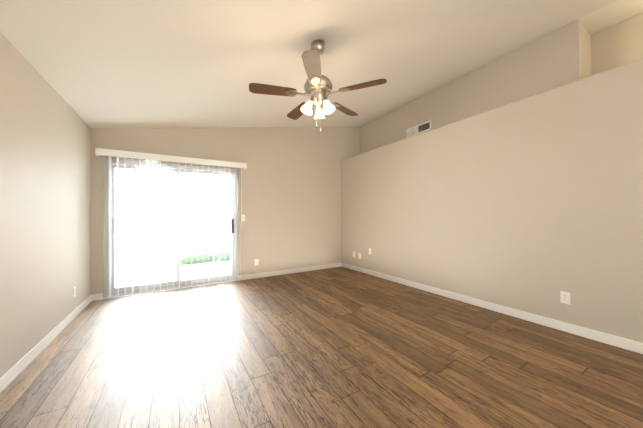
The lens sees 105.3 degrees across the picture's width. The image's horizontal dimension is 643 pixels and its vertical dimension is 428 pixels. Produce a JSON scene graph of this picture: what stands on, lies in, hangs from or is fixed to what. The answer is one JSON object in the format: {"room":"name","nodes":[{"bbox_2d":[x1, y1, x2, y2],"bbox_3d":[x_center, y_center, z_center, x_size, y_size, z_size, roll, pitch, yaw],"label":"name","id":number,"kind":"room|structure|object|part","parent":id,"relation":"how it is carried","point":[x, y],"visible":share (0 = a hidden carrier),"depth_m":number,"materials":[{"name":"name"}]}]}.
{"room":"empty living room","nodes":[
{"label":"empty living room","id":0,"kind":"room"},
{"bbox_2d":[0,32,90,377],"bbox_3d":[-1.210,-0.017,-0.098,0.150,2.620,8.540,0,-1,-31],"label":"wall","id":1,"kind":"structure","parent":0,"point":[45,199],"depth_m":2.12,"materials":[{"name":"beige paint"}]},
{"bbox_2d":[0,294,91,392],"bbox_3d":[-1.130,1.127,-0.067,0.013,0.092,8.240,0,-1,-31],"label":"baseboard","id":2,"kind":"structure","parent":1,"relation":"attached to","point":[8,377],"depth_m":2.08,"materials":[{"name":"white wood"}]},
{"bbox_2d":[73,286,75,297],"bbox_3d":[-2.907,0.917,2.894,0.008,0.117,0.072,0,-1,-31],"label":"electrical outlet","id":3,"kind":"object","parent":1,"relation":"attached to","point":[74,291],"visible":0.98,"depth_m":2.88,"materials":[{"name":"white plastic"}]},
{"bbox_2d":[91,128,105,298],"bbox_3d":[-3.243,0.024,3.574,0.135,2.645,0.150,0,-1,-31],"label":"wall","id":4,"kind":"structure","parent":0,"point":[97,219],"depth_m":3.51,"materials":[{"name":"beige paint"}]},
{"bbox_2d":[92,293,102,300],"bbox_3d":[-3.187,1.179,3.496,0.120,0.092,0.013,0,-1,-31],"label":"baseboard","id":5,"kind":"structure","parent":4,"relation":"attached to","point":[98,296],"depth_m":3.49,"materials":[{"name":"white wood"}]},
{"bbox_2d":[104,127,359,280],"bbox_3d":[-1.072,-0.430,4.881,4.935,3.540,0.150,0,-1,-31],"label":"wall","id":6,"kind":"structure","parent":0,"point":[291,195],"depth_m":4.90,"materials":[{"name":"beige paint"}]},
{"bbox_2d":[104,159,237,297],"bbox_3d":[-2.385,0.209,4.097,1.875,2.030,0.100,0,-1,-31],"label":"door frame","id":7,"kind":"structure","parent":6,"relation":"attached to","point":[106,228],"depth_m":3.80,"materials":[{"name":"grey plastic"}]},
{"bbox_2d":[95,148,246,296],"bbox_3d":[-2.280,0.131,3.995,2.080,2.112,0.114,0,-1,-31],"label":"vertical blinds","id":8,"kind":"object","parent":6,"relation":"attached to","point":[133,155],"visible":1,"depth_m":3.79,"materials":[{"name":"white plastic"}]},
{"bbox_2d":[111,164,234,293],"bbox_3d":[-2.373,0.216,4.079,1.771,1.935,0.118,0,-1,-31],"label":"door","id":9,"kind":"structure","parent":6,"relation":"in","point":[209,279],"depth_m":4.06,"materials":[{"name":"grey plastic"}]},
{"bbox_3d":[-2.763,0.218,3.895,0.914,1.935,0.032,0,-1,-31],"label":"fixed sliding door panel","id":10,"kind":"part","parent":9,"relation":"part of","materials":[{"name":"clear glass"}]},
{"bbox_2d":[238,263,341,280],"bbox_3d":[-0.530,1.172,5.087,2.315,0.092,0.013,0,-1,-31],"label":"baseboard","id":11,"kind":"structure","parent":6,"relation":"attached to","point":[273,273],"depth_m":4.98,"materials":[{"name":"white wood"}]},
{"bbox_2d":[0,267,642,427],"bbox_3d":[1.215,1.225,1.260,5.700,0.120,8.410,0,-1,-31],"label":"floor","id":12,"kind":"structure","parent":0,"point":[339,347],"depth_m":1.91,"materials":[{"name":"brown wood"}]},
{"bbox_2d":[0,0,642,128],"bbox_3d":[1.155,-1.825,1.346,5.800,1.177,8.640,0,-1,-31],"label":"ceiling","id":13,"kind":"structure","parent":0,"point":[149,63],"depth_m":2.47,"materials":[{"name":"beige paint"}]},
{"bbox_2d":[249,40,386,132],"bbox_3d":[-0.059,-1.239,2.447,1.261,0.899,1.205,0,-1,-31],"label":"ceiling fan","id":14,"kind":"object","parent":13,"relation":"hanging from","point":[318,86],"visible":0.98,"depth_m":2.32,"materials":[{"name":"brown wood"}]},
{"bbox_2d":[360,19,583,153],"bbox_3d":[1.984,-1.738,4.429,0.150,0.985,3.800,0,-1,-31],"label":"wall","id":15,"kind":"structure","parent":0,"point":[552,60],"depth_m":3.50,"materials":[{"name":"beige paint"}]},
{"bbox_2d":[406,120,430,136],"bbox_3d":[1.800,-1.578,4.579,0.012,0.160,0.530,0,-1,-31],"label":"air vent","id":16,"kind":"object","parent":15,"relation":"in","point":[420,128],"visible":1,"depth_m":4.56,"materials":[{"name":"white metal"}]},
{"bbox_2d":[341,58,642,342],"bbox_3d":[3.135,-0.008,2.417,1.210,2.575,8.390,0,-1,-31],"label":"wall","id":17,"kind":"structure","parent":0,"point":[533,204],"depth_m":2.71,"materials":[{"name":"beige paint"}]},
{"bbox_2d":[342,263,642,353],"bbox_3d":[2.582,1.116,2.157,0.013,0.092,8.240,0,-1,-31],"label":"baseboard","id":18,"kind":"structure","parent":17,"relation":"attached to","point":[621,342],"depth_m":2.70,"materials":[{"name":"white wood"}]},
{"bbox_2d":[560,291,569,304],"bbox_3d":[2.417,0.831,2.435,0.008,0.117,0.072,0,-1,-31],"label":"electrical outlet","id":19,"kind":"object","parent":17,"relation":"attached to","point":[564,297],"visible":1,"depth_m":2.43,"materials":[{"name":"white plastic"}]},
{"bbox_2d":[582,24,591,77],"bbox_3d":[3.192,-1.763,3.025,0.480,0.985,0.150,0,-1,-31],"label":"wall","id":20,"kind":"structure","parent":0,"point":[587,69],"depth_m":2.92,"materials":[{"name":"beige paint"}]},
{"bbox_2d":[591,12,642,74],"bbox_3d":[4.512,-1.792,1.141,0.150,0.985,4.440,0,-1,-31],"label":"wall","id":21,"kind":"structure","parent":0,"point":[617,44],"depth_m":2.83,"materials":[{"name":"beige paint"}]},
{"label":"outside","id":22,"kind":"structure","parent":0,"visible":0},
{"bbox_2d":[115,259,230,271],"bbox_3d":[-2.949,1.348,6.849,28.000,0.095,0.600,0,-1,-31],"label":"ground","id":23,"kind":"structure","parent":22,"point":[149,267],"depth_m":6.14,"materials":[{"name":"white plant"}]},
{"bbox_2d":[181,252,230,263],"bbox_3d":[0.261,1.188,8.770,9.207,0.292,0.506,0,-1,-31],"label":"hedge","id":24,"kind":"object","parent":23,"relation":"on","point":[208,257],"depth_m":6.61,"materials":[{"name":"green plant"}]},
{"bbox_2d":[111,244,235,297],"bbox_3d":[-9.248,1.503,17.366,28.000,0.100,29.980,0,-1,-31],"label":"ground","id":25,"kind":"structure","parent":22,"point":[223,248],"depth_m":6.15,"materials":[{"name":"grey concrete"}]}
]}

